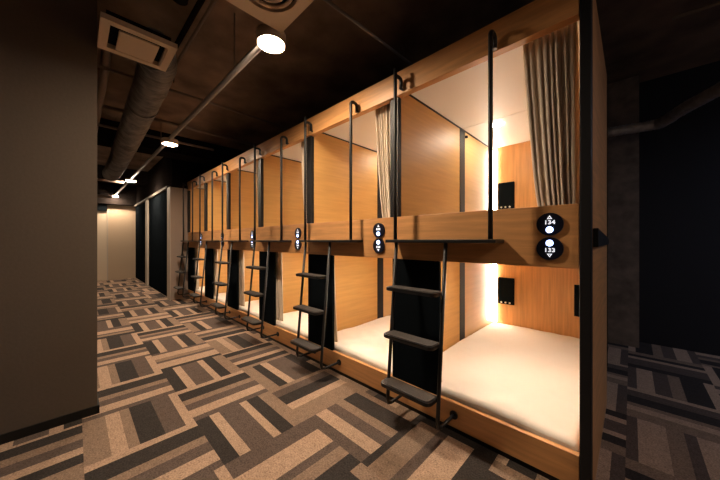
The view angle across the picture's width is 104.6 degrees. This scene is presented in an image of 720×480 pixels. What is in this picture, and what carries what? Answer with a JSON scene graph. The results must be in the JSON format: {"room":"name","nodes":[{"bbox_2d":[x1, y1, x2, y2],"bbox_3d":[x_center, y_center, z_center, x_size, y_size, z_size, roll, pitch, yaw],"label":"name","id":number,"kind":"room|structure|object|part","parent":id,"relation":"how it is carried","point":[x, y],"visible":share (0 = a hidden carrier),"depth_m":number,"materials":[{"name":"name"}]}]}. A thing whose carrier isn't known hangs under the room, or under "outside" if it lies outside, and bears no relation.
{"room":"dormitory","nodes":[
{"label":"dormitory","id":0,"kind":"room"},
{"bbox_2d":[0,0,96,434],"bbox_3d":[-6.869,-0.370,4.129,9.800,3.350,3.918,0,0,44],"label":"wall","id":1,"kind":"structure","parent":0,"point":[48,48],"depth_m":1.93,"materials":[{"name":"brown paint"}]},
{"bbox_2d":[0,391,99,444],"bbox_3d":[-6.825,1.275,4.094,9.712,0.060,3.930,0,0,44],"label":"baseboard","id":2,"kind":"structure","parent":1,"relation":"attached to","point":[52,423],"depth_m":1.93,"materials":[{"name":"black"}]},
{"bbox_2d":[97,195,110,197],"bbox_3d":[-8.265,-1.415,8.712,0.090,0.088,0.670,0,0,44],"label":"ceiling pipe","id":3,"kind":"object","parent":1,"relation":"attached to","point":[99,196],"visible":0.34,"depth_m":8.81,"materials":[{"name":"brown metal"}]},
{"bbox_2d":[97,10,111,131],"bbox_3d":[-3.064,-1.745,3.275,3.040,0.168,0.080,0,0,44],"label":"ceiling pipe","id":4,"kind":"object","parent":1,"relation":"attached to","point":[105,55],"visible":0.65,"depth_m":2.93,"materials":[{"name":"brown"}]},
{"bbox_2d":[97,178,123,183],"bbox_3d":[-6.032,-1.435,6.562,0.060,0.058,0.710,0,0,44],"label":"ceiling pipe","id":5,"kind":"object","parent":1,"relation":"attached to","point":[98,179],"visible":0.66,"depth_m":6.61,"materials":[{"name":"brown"}]},
{"bbox_2d":[97,123,213,150],"bbox_3d":[-3.220,-1.645,4.433,0.036,0.035,1.650,0,0,44],"label":"ceiling pipe","id":6,"kind":"object","parent":1,"relation":"attached to","point":[100,125],"visible":0.66,"depth_m":4.43,"materials":[{"name":"brown metal"}]},
{"bbox_2d":[102,104,257,145],"bbox_3d":[-2.527,-1.695,4.212,0.044,0.043,2.300,0,0,44],"label":"ceiling pipe","id":7,"kind":"object","parent":1,"relation":"attached to","point":[104,106],"visible":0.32,"depth_m":4.19,"materials":[{"name":"brown metal"}]},
{"bbox_2d":[97,64,285,128],"bbox_3d":[-1.846,-1.695,3.407,0.028,0.027,2.100,0,0,44],"label":"ceiling pipe","id":8,"kind":"object","parent":1,"relation":"attached to","point":[98,66],"visible":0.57,"depth_m":3.31,"materials":[{"name":"brown metal"}]},
{"bbox_2d":[97,182,135,205],"bbox_3d":[-7.657,-1.640,10.123,0.300,0.810,4.000,0,0,44],"label":"wall","id":9,"kind":"structure","parent":0,"point":[127,195],"depth_m":9.38,"materials":[{"name":"paint"}]},
{"bbox_2d":[107,204,135,279],"bbox_3d":[-8.438,0.040,9.431,0.150,2.530,1.482,0,0,44],"label":"wall","id":10,"kind":"structure","parent":0,"point":[121,219],"depth_m":9.56,"materials":[{"name":"beige paint"}]},
{"bbox_2d":[97,204,107,280],"bbox_3d":[-8.643,0.045,9.063,0.070,2.520,0.645,0,0,44],"label":"door","id":11,"kind":"structure","parent":10,"relation":"in","point":[102,213],"depth_m":9.20,"materials":[{"name":"beige"}]},
{"bbox_2d":[136,157,216,203],"bbox_3d":[-5.202,-1.635,8.846,5.300,0.820,2.400,0,0,44],"label":"wall","id":12,"kind":"structure","parent":0,"point":[170,172],"depth_m":6.53,"materials":[{"name":"paint"}]},
{"bbox_2d":[171,187,188,299],"bbox_3d":[-3.994,0.055,6.460,0.200,2.500,0.730,0,0,44],"label":"wall","id":13,"kind":"structure","parent":0,"point":[176,193],"depth_m":6.24,"materials":[{"name":"beige paint"}]},
{"bbox_2d":[0,278,719,479],"bbox_3d":[-2.789,1.305,3.968,17.298,0.001,9.707,0,0,44],"label":"floor","id":14,"kind":"structure","parent":0,"point":[185,390],"depth_m":1.99,"materials":[{"name":"carpet"}]},
{"bbox_2d":[134,186,170,299],"bbox_3d":[-6.000,0.025,7.984,5.260,2.560,0.150,0,0,44],"label":"sliding closet","id":15,"kind":"object","parent":14,"relation":"on","point":[153,213],"visible":0.97,"depth_m":7.37,"materials":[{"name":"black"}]},
{"bbox_3d":[-7.108,0.046,9.043,2.195,2.477,0.040,0,0,44],"label":"sliding door","id":16,"kind":"part","parent":15,"relation":"part of","materials":[{"name":"black"}]},
{"bbox_3d":[-5.209,0.046,7.191,2.450,2.477,0.040,0,0,44],"label":"sliding door","id":17,"kind":"part","parent":15,"relation":"part of","materials":[{"name":"black"}]},
{"bbox_3d":[-4.262,0.055,6.200,0.280,2.500,0.014,0,0,44],"label":"frame","id":18,"kind":"part","parent":15,"relation":"part of","materials":[{"name":"beige wood"}]},
{"bbox_2d":[187,174,205,306],"bbox_3d":[-2.774,-0.015,6.694,1.220,2.640,2.150,0,0,44],"label":"bunk bed","id":19,"kind":"object","parent":14,"relation":"on","point":[192,245],"visible":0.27,"depth_m":6.32,"materials":[{"name":"brown wood"}]},
{"bbox_2d":[173,181,197,297],"bbox_3d":[-3.721,-0.043,5.926,0.793,2.503,0.310,0,0,44],"label":"ladder","id":20,"kind":"object","parent":19,"relation":"attached to","point":[178,287],"visible":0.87,"depth_m":5.89,"materials":[{"name":"black metal"}]},
{"bbox_3d":[-3.905,-0.671,6.349,0.082,0.955,0.041,0,0,44],"label":"post","id":21,"kind":"part","parent":19,"relation":"part of","materials":[{"name":"brown wood"}]},
{"bbox_3d":[-3.772,0.623,6.219,0.414,0.957,0.028,0,0,44],"label":"dark panel","id":22,"kind":"part","parent":19,"relation":"part of","materials":[{"name":"black wood"}]},
{"bbox_3d":[-3.487,-1.242,5.929,1.172,0.185,0.058,0,0,44],"label":"rail","id":23,"kind":"part","parent":19,"relation":"part of","materials":[{"name":"brown wood"}]},
{"bbox_3d":[-3.481,1.186,5.935,1.172,0.168,0.035,0,0,44],"label":"board","id":24,"kind":"part","parent":19,"relation":"part of","materials":[{"name":"brown wood"}]},
{"bbox_2d":[195,248,198,288],"bbox_3d":[-3.666,0.584,6.200,0.403,0.919,0.051,0,0,44],"label":"curtain","id":25,"kind":"object","parent":19,"relation":"hanging from","point":[196,249],"visible":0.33,"depth_m":6.09,"materials":[{"name":"fabric"}]},
{"bbox_2d":[195,286,204,294],"bbox_3d":[-2.746,1.118,6.665,1.120,0.132,2.032,0,0,44],"label":"mattress","id":26,"kind":"object","parent":19,"relation":"on","point":[199,289],"visible":0.04,"depth_m":5.96,"materials":[{"name":"beige fabric"}]},
{"bbox_2d":[204,162,227,317],"bbox_3d":[-1.935,-0.015,5.876,1.220,2.640,2.150,0,0,44],"label":"bunk bed","id":27,"kind":"object","parent":14,"relation":"on","point":[217,180],"visible":0.26,"depth_m":5.50,"materials":[{"name":"brown wood"}]},
{"bbox_2d":[189,171,218,306],"bbox_3d":[-2.882,-0.043,5.108,0.793,2.503,0.310,0,0,44],"label":"ladder","id":28,"kind":"object","parent":27,"relation":"attached to","point":[194,295],"visible":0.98,"depth_m":5.06,"materials":[{"name":"black metal"}]},
{"bbox_3d":[-3.066,-0.671,5.531,0.082,0.955,0.041,0,0,44],"label":"post","id":29,"kind":"part","parent":27,"relation":"part of","materials":[{"name":"black metal"}]},
{"bbox_3d":[-2.933,0.623,5.401,0.414,0.957,0.028,0,0,44],"label":"dark panel","id":30,"kind":"part","parent":27,"relation":"part of","materials":[{"name":"black wood"}]},
{"bbox_3d":[-2.648,-1.242,5.110,1.172,0.185,0.058,0,0,44],"label":"rail","id":31,"kind":"part","parent":27,"relation":"part of","materials":[{"name":"brown wood"}]},
{"bbox_2d":[213,249,218,295],"bbox_3d":[-2.827,0.584,5.382,0.403,0.919,0.051,0,0,44],"label":"curtain","id":32,"kind":"object","parent":27,"relation":"hanging from","point":[215,251],"visible":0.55,"depth_m":5.28,"materials":[{"name":"fabric"}]},
{"bbox_3d":[-2.642,1.186,5.116,1.172,0.168,0.035,0,0,44],"label":"board","id":33,"kind":"part","parent":27,"relation":"part of","materials":[{"name":"brown wood"}]},
{"bbox_2d":[213,292,225,303],"bbox_3d":[-1.907,1.118,5.847,1.120,0.132,2.032,0,0,44],"label":"mattress","id":34,"kind":"object","parent":27,"relation":"on","point":[222,296],"visible":0.07,"depth_m":5.21,"materials":[{"name":"beige fabric"}]},
{"bbox_3d":[-2.234,-1.243,5.535,1.172,0.024,1.125,0,0,44],"label":"ceiling panel","id":35,"kind":"part","parent":27,"relation":"part of","materials":[{"name":"white laminate"}]},
{"bbox_2d":[226,145,259,333],"bbox_3d":[-1.096,-0.015,5.057,1.220,2.640,2.150,0,0,44],"label":"bunk bed","id":36,"kind":"object","parent":14,"relation":"on","point":[247,170],"visible":0.21,"depth_m":4.70,"materials":[{"name":"brown wood"}]},
{"bbox_3d":[-2.227,-0.671,4.713,0.082,0.955,0.041,0,0,44],"label":"post","id":37,"kind":"part","parent":36,"relation":"part of","materials":[{"name":"black metal"}]},
{"bbox_2d":[210,157,248,319],"bbox_3d":[-2.043,-0.043,4.289,0.793,2.503,0.310,0,0,44],"label":"ladder","id":38,"kind":"object","parent":36,"relation":"attached to","point":[217,305],"visible":1,"depth_m":4.23,"materials":[{"name":"black metal"}]},
{"bbox_3d":[-2.094,0.623,4.582,0.414,0.957,0.028,0,0,44],"label":"dark panel","id":39,"kind":"part","parent":36,"relation":"part of","materials":[{"name":"black"}]},
{"bbox_2d":[239,250,244,305],"bbox_3d":[-1.988,0.584,4.563,0.403,0.919,0.051,0,0,44],"label":"curtain","id":40,"kind":"object","parent":36,"relation":"hanging from","point":[241,252],"visible":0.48,"depth_m":4.45,"materials":[{"name":"fabric"}]},
{"bbox_3d":[-1.809,-1.242,4.292,1.172,0.185,0.058,0,0,44],"label":"rail","id":41,"kind":"part","parent":36,"relation":"part of","materials":[{"name":"brown wood"}]},
{"bbox_3d":[-1.794,1.288,4.308,1.172,0.034,0.038,0,0,44],"label":"kick plate","id":42,"kind":"part","parent":36,"relation":"part of","materials":[{"name":"brown wood"}]},
{"bbox_3d":[-1.803,1.186,4.298,1.172,0.168,0.035,0,0,44],"label":"board","id":43,"kind":"part","parent":36,"relation":"part of","materials":[{"name":"brown wood"}]},
{"bbox_3d":[-1.395,-1.243,4.717,1.172,0.024,1.125,0,0,44],"label":"ceiling panel","id":44,"kind":"part","parent":36,"relation":"part of","materials":[{"name":"white laminate"}]},
{"bbox_2d":[239,300,258,317],"bbox_3d":[-1.068,1.118,5.029,1.120,0.132,2.032,0,0,44],"label":"mattress","id":45,"kind":"object","parent":36,"relation":"on","point":[254,305],"visible":0.11,"depth_m":4.42,"materials":[{"name":"beige fabric"}]},
{"bbox_2d":[250,230,253,238],"bbox_3d":[-1.559,-0.091,4.023,0.123,0.123,0.014,0,0,44],"label":"number sign","id":46,"kind":"object","parent":36,"relation":"attached to","point":[252,231],"visible":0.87,"depth_m":4.01,"materials":[{"name":"black plastic"}]},
{"bbox_2d":[256,161,257,205],"bbox_3d":[-1.446,-0.688,4.056,0.256,1.014,0.062,0,0,44],"label":"curtain","id":47,"kind":"object","parent":36,"relation":"hanging from","point":[257,161],"visible":0.09,"depth_m":4.11,"materials":[{"name":"fabric"}]},
{"bbox_2d":[258,119,309,358],"bbox_3d":[-0.257,-0.015,4.239,1.220,2.640,2.150,0,0,44],"label":"bunk bed","id":48,"kind":"object","parent":14,"relation":"on","point":[269,162],"visible":0.2,"depth_m":3.90,"materials":[{"name":"brown wood"}]},
{"bbox_3d":[-1.388,-0.671,3.894,0.082,0.955,0.041,0,0,44],"label":"post","id":49,"kind":"part","parent":48,"relation":"part of","materials":[{"name":"black metal"}]},
{"bbox_2d":[241,136,291,338],"bbox_3d":[-1.204,-0.043,3.471,0.793,2.503,0.310,0,0,44],"label":"ladder","id":50,"kind":"object","parent":48,"relation":"attached to","point":[250,320],"visible":1,"depth_m":3.42,"materials":[{"name":"black metal"}]},
{"bbox_3d":[-1.255,0.623,3.764,0.414,0.957,0.028,0,0,44],"label":"dark panel","id":51,"kind":"part","parent":48,"relation":"part of","materials":[{"name":"black"}]},
{"bbox_2d":[276,252,282,320],"bbox_3d":[-1.149,0.584,3.745,0.403,0.919,0.051,0,0,44],"label":"curtain","id":52,"kind":"object","parent":48,"relation":"hanging from","point":[279,275],"visible":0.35,"depth_m":3.64,"materials":[{"name":"fabric"}]},
{"bbox_3d":[-0.970,-1.242,3.474,1.172,0.185,0.058,0,0,44],"label":"rail","id":53,"kind":"part","parent":48,"relation":"part of","materials":[{"name":"brown wood"}]},
{"bbox_3d":[-0.964,1.186,3.480,1.172,0.168,0.035,0,0,44],"label":"board","id":54,"kind":"part","parent":48,"relation":"part of","materials":[{"name":"brown wood"}]},
{"bbox_3d":[-0.955,1.288,3.489,1.172,0.034,0.038,0,0,44],"label":"kick plate","id":55,"kind":"part","parent":48,"relation":"part of","materials":[{"name":"brown wood"}]},
{"bbox_3d":[-0.619,-1.222,4.620,0.006,0.014,2.050,0,0,44],"label":"ceiling trim","id":56,"kind":"part","parent":48,"relation":"part of","materials":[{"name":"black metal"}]},
{"bbox_3d":[-0.556,-1.243,3.898,1.172,0.024,1.125,0,0,44],"label":"ceiling panel","id":57,"kind":"part","parent":48,"relation":"part of","materials":[{"name":"white laminate"}]},
{"bbox_2d":[276,311,307,338],"bbox_3d":[-0.229,1.118,4.210,1.120,0.132,2.032,0,0,44],"label":"mattress","id":58,"kind":"object","parent":48,"relation":"on","point":[290,319],"visible":0.11,"depth_m":3.61,"materials":[{"name":"beige fabric"}]},
{"bbox_2d":[295,239,301,249],"bbox_3d":[-0.714,0.041,3.199,0.123,0.123,0.014,0,0,44],"label":"number sign","id":59,"kind":"object","parent":48,"relation":"attached to","point":[298,244],"visible":0.94,"depth_m":3.19,"materials":[{"name":"black plastic"}]},
{"bbox_2d":[295,228,301,237],"bbox_3d":[-0.714,-0.091,3.199,0.123,0.123,0.014,0,0,44],"label":"number sign","id":60,"kind":"object","parent":48,"relation":"attached to","point":[298,232],"visible":1,"depth_m":3.19,"materials":[{"name":"black plastic"}]},
{"bbox_2d":[301,141,303,204],"bbox_3d":[-0.608,-0.688,3.238,0.256,1.014,0.062,0,0,44],"label":"curtain","id":61,"kind":"object","parent":48,"relation":"hanging from","point":[302,142],"visible":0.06,"depth_m":3.29,"materials":[{"name":"fabric"}]},
{"bbox_2d":[307,75,395,401],"bbox_3d":[0.582,-0.015,3.421,1.220,2.640,2.150,0,0,44],"label":"bunk bed","id":62,"kind":"object","parent":14,"relation":"on","point":[363,275],"visible":0.22,"depth_m":3.08,"materials":[{"name":"brown wood"}]},
{"bbox_3d":[-0.549,-0.671,3.076,0.082,0.955,0.041,0,0,44],"label":"post","id":63,"kind":"part","parent":62,"relation":"part of","materials":[{"name":"black metal"}]},
{"bbox_3d":[-0.416,0.623,2.946,0.414,0.957,0.028,0,0,44],"label":"dark panel","id":64,"kind":"part","parent":62,"relation":"part of","materials":[{"name":"black wood"}]},
{"bbox_2d":[290,100,362,369],"bbox_3d":[-0.365,-0.043,2.652,0.793,2.503,0.310,0,0,44],"label":"ladder","id":65,"kind":"object","parent":62,"relation":"attached to","point":[299,342],"visible":1,"depth_m":2.61,"materials":[{"name":"black metal"}]},
{"bbox_2d":[334,262,337,341],"bbox_3d":[-0.349,0.584,2.969,0.306,0.919,0.052,0,0,44],"label":"curtain","id":66,"kind":"object","parent":62,"relation":"hanging from","point":[335,314],"visible":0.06,"depth_m":2.88,"materials":[{"name":"fabric"}]},
{"bbox_3d":[0.220,-1.222,3.802,0.006,0.014,2.050,0,0,44],"label":"ceiling trim","id":67,"kind":"part","parent":62,"relation":"part of","materials":[{"name":"black metal"}]},
{"bbox_3d":[0.283,-1.243,3.080,1.172,0.024,1.125,0,0,44],"label":"ceiling panel","id":68,"kind":"part","parent":62,"relation":"part of","materials":[{"name":"white laminate"}]},
{"bbox_3d":[-0.131,-1.242,2.655,1.172,0.185,0.058,0,0,44],"label":"rail","id":69,"kind":"part","parent":62,"relation":"part of","materials":[{"name":"brown wood"}]},
{"bbox_3d":[-0.125,1.186,2.661,1.172,0.168,0.035,0,0,44],"label":"board","id":70,"kind":"part","parent":62,"relation":"part of","materials":[{"name":"brown wood"}]},
{"bbox_3d":[-0.116,1.288,2.671,1.172,0.034,0.038,0,0,44],"label":"kick plate","id":71,"kind":"part","parent":62,"relation":"part of","materials":[{"name":"brown wood"}]},
{"bbox_2d":[334,315,392,373],"bbox_3d":[0.610,1.118,3.392,1.120,0.132,2.032,0,0,44],"label":"mattress","id":72,"kind":"object","parent":62,"relation":"on","point":[367,343],"visible":0.32,"depth_m":2.88,"materials":[{"name":"beige fabric"}]},
{"bbox_2d":[373,239,384,252],"bbox_3d":[0.157,0.041,2.350,0.123,0.123,0.014,0,0,44],"label":"number sign","id":73,"kind":"object","parent":62,"relation":"attached to","point":[378,244],"visible":1,"depth_m":2.34,"materials":[{"name":"black plastic"}]},
{"bbox_2d":[373,223,384,237],"bbox_3d":[0.157,-0.091,2.350,0.123,0.123,0.014,0,0,44],"label":"number sign","id":74,"kind":"object","parent":62,"relation":"attached to","point":[378,229],"visible":1,"depth_m":2.34,"materials":[{"name":"black plastic"}]},
{"bbox_2d":[375,103,389,217],"bbox_3d":[0.231,-0.688,2.419,0.256,1.014,0.062,0,0,44],"label":"curtain","id":75,"kind":"object","parent":62,"relation":"hanging from","point":[382,114],"visible":0.61,"depth_m":2.43,"materials":[{"name":"fabric"}]},
{"bbox_2d":[390,0,579,479],"bbox_3d":[1.421,-0.015,2.602,1.220,2.640,2.150,0,0,44],"label":"bunk bed","id":76,"kind":"object","parent":14,"relation":"on","point":[442,106],"visible":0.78,"depth_m":2.22,"materials":[{"name":"brown wood"}]},
{"bbox_3d":[0.290,-0.671,2.258,0.082,0.955,0.041,0,0,44],"label":"post","id":77,"kind":"part","parent":76,"relation":"part of","materials":[{"name":"black metal"}]},
{"bbox_3d":[0.423,0.623,2.127,0.414,0.957,0.028,0,0,44],"label":"dark panel","id":78,"kind":"part","parent":76,"relation":"part of","materials":[{"name":"black wood"}]},
{"bbox_2d":[381,29,503,430],"bbox_3d":[0.474,-0.043,1.834,0.793,2.503,0.310,0,0,44],"label":"ladder","id":79,"kind":"object","parent":76,"relation":"attached to","point":[419,396],"visible":1,"depth_m":1.78,"materials":[{"name":"black metal"}]},
{"bbox_3d":[1.059,-1.222,2.983,0.006,0.014,2.050,0,0,44],"label":"ceiling trim","id":80,"kind":"part","parent":76,"relation":"part of","materials":[{"name":"black metal"}]},
{"bbox_3d":[0.723,1.288,1.853,1.172,0.034,0.038,0,0,44],"label":"kick plate","id":81,"kind":"part","parent":76,"relation":"part of","materials":[{"name":"brown wood"}]},
{"bbox_3d":[0.714,1.186,1.843,1.172,0.168,0.035,0,0,44],"label":"board","id":82,"kind":"part","parent":76,"relation":"part of","materials":[{"name":"brown wood"}]},
{"bbox_3d":[0.708,-1.242,1.837,1.172,0.185,0.058,0,0,44],"label":"rail","id":83,"kind":"part","parent":76,"relation":"part of","materials":[{"name":"brown wood"}]},
{"bbox_3d":[1.122,-1.243,2.262,1.172,0.024,1.125,0,0,44],"label":"ceiling panel","id":84,"kind":"part","parent":76,"relation":"part of","materials":[{"name":"white laminate"}]},
{"bbox_3d":[1.886,-0.585,3.591,0.195,0.340,0.024,0,0,44],"label":"control panel","id":85,"kind":"part","parent":76,"relation":"part of","materials":[{"name":"black plastic"}]},
{"bbox_3d":[1.886,0.645,3.591,0.195,0.340,0.024,0,0,44],"label":"control panel","id":86,"kind":"part","parent":76,"relation":"part of","materials":[{"name":"black plastic"}]},
{"bbox_2d":[441,322,579,452],"bbox_3d":[1.449,1.118,2.574,1.120,0.132,2.032,0,0,44],"label":"mattress","id":87,"kind":"object","parent":76,"relation":"on","point":[528,379],"visible":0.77,"depth_m":2.14,"materials":[{"name":"beige fabric"}]},
{"bbox_3d":[1.844,-1.243,3.002,1.172,0.024,0.927,0,0,44],"label":"ceiling panel","id":88,"kind":"part","parent":76,"relation":"part of","materials":[{"name":"white laminate"}]},
{"bbox_3d":[2.178,0.010,3.344,1.172,2.530,0.030,0,0,44],"label":"panel","id":89,"kind":"part","parent":76,"relation":"part of","materials":[{"name":"brown wood"}]},
{"bbox_2d":[536,237,563,259],"bbox_3d":[1.026,0.041,1.503,0.123,0.123,0.014,0,0,44],"label":"number sign","id":90,"kind":"object","parent":76,"relation":"attached to","point":[549,248],"visible":1,"depth_m":1.50,"materials":[{"name":"black plastic"}]},
{"bbox_2d":[546,240,552,245],"bbox_3d":[1.022,0.011,1.498,0.034,0.034,0.003,0,0,44],"label":"light","id":91,"kind":"object","parent":90,"relation":"attached to","point":[548,242],"depth_m":1.50,"materials":[{"name":"white plastic"}]},
{"bbox_2d":[536,213,563,235],"bbox_3d":[1.026,-0.091,1.503,0.123,0.123,0.014,0,0,44],"label":"number sign","id":92,"kind":"object","parent":76,"relation":"attached to","point":[549,224],"visible":1,"depth_m":1.50,"materials":[{"name":"black plastic"}]},
{"bbox_2d":[546,227,552,232],"bbox_3d":[1.022,-0.061,1.498,0.034,0.034,0.003,0,0,44],"label":"light","id":93,"kind":"object","parent":92,"relation":"attached to","point":[548,229],"depth_m":1.50,"materials":[{"name":"white plastic"}]},
{"bbox_2d":[523,22,579,205],"bbox_3d":[1.081,-0.689,1.585,0.273,1.015,0.069,0,0,42],"label":"curtain","id":94,"kind":"object","parent":76,"relation":"hanging from","point":[551,61],"visible":0.97,"depth_m":1.56,"materials":[{"name":"fabric"}]},
{"bbox_3d":[2.433,0.660,3.057,0.125,0.350,0.024,0,0,44],"label":"control panel","id":95,"kind":"part","parent":76,"relation":"part of","materials":[{"name":"black plastic"}]},
{"bbox_2d":[580,0,608,479],"bbox_3d":[1.883,-0.095,2.150,0.071,2.800,2.152,0,0,44],"label":"end panel","id":96,"kind":"object","parent":14,"relation":"on","point":[594,240],"visible":1,"depth_m":1.41,"materials":[{"name":"brown wood"}]},
{"bbox_3d":[1.146,-0.095,1.409,0.047,2.800,0.062,0,0,44],"label":"post","id":97,"kind":"part","parent":96,"relation":"part of","materials":[{"name":"black metal"}]},
{"bbox_2d":[97,0,719,171],"bbox_3d":[-2.593,-2.095,3.786,16.600,0.100,9.600,0,0,44],"label":"ceiling","id":98,"kind":"structure","parent":0,"point":[327,59],"depth_m":2.95,"materials":[{"name":"paint"}]},
{"bbox_2d":[97,164,147,186],"bbox_3d":[-6.042,-1.845,8.700,0.400,0.400,3.782,0,0,44],"label":"beam","id":99,"kind":"structure","parent":98,"relation":"attached to","point":[141,178],"depth_m":7.95,"materials":[{"name":"metal"}]},
{"bbox_2d":[102,27,176,180],"bbox_3d":[-3.562,-1.682,4.199,5.442,0.726,0.407,0,0,44],"label":"air duct","id":100,"kind":"object","parent":98,"relation":"hanging from","point":[150,86],"visible":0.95,"depth_m":3.27,"materials":[{"name":"metal"}]},
{"bbox_2d":[97,9,177,71],"bbox_3d":[-1.667,-1.495,2.083,0.405,0.100,0.425,0,0,44],"label":"ceiling register","id":101,"kind":"object","parent":100,"relation":"attached to","point":[117,34],"visible":1,"depth_m":2.04,"materials":[{"name":"beige metal"}]},
{"bbox_3d":[-1.677,-1.453,2.094,0.271,0.012,0.229,0,0,44],"label":"deflector plate","id":102,"kind":"part","parent":101,"relation":"part of","materials":[{"name":"beige metal"}]},
{"bbox_2d":[97,118,245,165],"bbox_3d":[-3.268,-1.870,5.994,0.450,0.350,3.782,0,0,44],"label":"beam","id":103,"kind":"structure","parent":98,"relation":"attached to","point":[105,136],"depth_m":5.45,"materials":[{"name":"paint"}]},
{"bbox_2d":[175,0,204,47],"bbox_3d":[-3.348,-1.975,4.230,8.301,0.043,0.044,0,0,44],"label":"ceiling pipe","id":104,"kind":"object","parent":103,"relation":"attached to","point":[199,3],"visible":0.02,"depth_m":2.48,"materials":[{"name":"metal"}]},
{"bbox_2d":[177,0,217,65],"bbox_3d":[-3.313,-1.895,4.265,8.300,0.027,0.028,0,0,44],"label":"ceiling pipe","id":105,"kind":"object","parent":103,"relation":"attached to","point":[213,2],"visible":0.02,"depth_m":2.48,"materials":[{"name":"brown metal"}]},
{"bbox_2d":[173,0,187,5],"bbox_3d":[-1.085,-1.857,1.653,0.116,0.377,0.794,0,0,-31],"label":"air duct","id":106,"kind":"object","parent":98,"relation":"hanging from","point":[180,2],"visible":1,"depth_m":1.96,"materials":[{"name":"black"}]},
{"bbox_2d":[234,13,234,66],"bbox_3d":[-1.127,-1.798,2.496,0.011,0.493,0.011,0,0,-23],"label":"rod","id":107,"kind":"object","parent":98,"relation":"hanging from","point":[234,13],"visible":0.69,"depth_m":2.49,"materials":[{"name":"brown metal"}]},
{"bbox_2d":[115,44,260,194],"bbox_3d":[-4.096,-1.525,5.360,11.550,0.051,0.052,0,0,44],"label":"conduit","id":108,"kind":"object","parent":107,"relation":"hanging from","point":[255,50],"visible":0.48,"depth_m":2.90,"materials":[{"name":"silver metal"}]},
{"bbox_2d":[125,178,135,181],"bbox_3d":[-5.661,-1.499,6.870,0.208,0.062,0.208,0,0,44],"label":"ceiling light","id":109,"kind":"object","parent":108,"relation":"attached to","point":[126,179],"visible":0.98,"depth_m":6.80,"materials":[{"name":"white glass"}]},
{"bbox_2d":[162,137,177,146],"bbox_3d":[-2.869,-1.493,4.198,0.208,0.074,0.208,0,0,44],"label":"ceiling light","id":110,"kind":"object","parent":108,"relation":"attached to","point":[166,141],"visible":0.98,"depth_m":4.16,"materials":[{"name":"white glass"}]},
{"bbox_2d":[256,23,285,53],"bbox_3d":[-0.656,-1.490,2.055,0.208,0.079,0.208,0,0,44],"label":"ceiling light","id":111,"kind":"object","parent":108,"relation":"attached to","point":[268,39],"visible":0.94,"depth_m":2.02,"materials":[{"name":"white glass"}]},
{"bbox_2d":[226,0,313,32],"bbox_3d":[-0.558,-1.560,1.662,0.460,0.151,0.460,0,0,44],"label":"diffuser","id":112,"kind":"object","parent":98,"relation":"attached to","point":[277,14],"visible":1,"depth_m":1.79,"materials":[{"name":"beige metal"}]},
{"bbox_2d":[324,0,412,65],"bbox_3d":[0.174,-1.555,2.177,1.240,0.021,0.022,0,0,-44],"label":"ceiling pipe","id":113,"kind":"object","parent":98,"relation":"attached to","point":[329,2],"visible":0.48,"depth_m":2.04,"materials":[{"name":"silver metal"}]},
{"bbox_2d":[672,1,719,19],"bbox_3d":[2.323,-1.500,1.701,0.551,0.053,0.024,0,0,44],"label":"ceiling pipe","id":114,"kind":"object","parent":98,"relation":"hanging from","point":[717,2],"visible":1,"depth_m":1.81,"materials":[{"name":"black metal"}]},
{"bbox_2d":[607,75,638,347],"bbox_3d":[3.397,-0.360,3.601,0.305,3.330,0.300,0,0,44],"label":"wall","id":115,"kind":"structure","parent":0,"point":[622,95],"depth_m":3.48,"materials":[{"name":"paint"}]},
{"bbox_2d":[608,82,719,136],"bbox_3d":[3.065,-1.297,2.917,0.634,0.126,1.704,0,0,-11],"label":"pipe","id":116,"kind":"object","parent":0,"point":[713,92],"visible":0.69,"depth_m":2.83,"materials":[{"name":"metal"}]},
{"bbox_2d":[639,61,719,355],"bbox_3d":[0.375,-0.370,6.829,16.600,3.350,0.100,0,0,44],"label":"wall","id":117,"kind":"structure","parent":0,"point":[679,162],"depth_m":3.37,"materials":[{"name":"black paint"}]}
]}

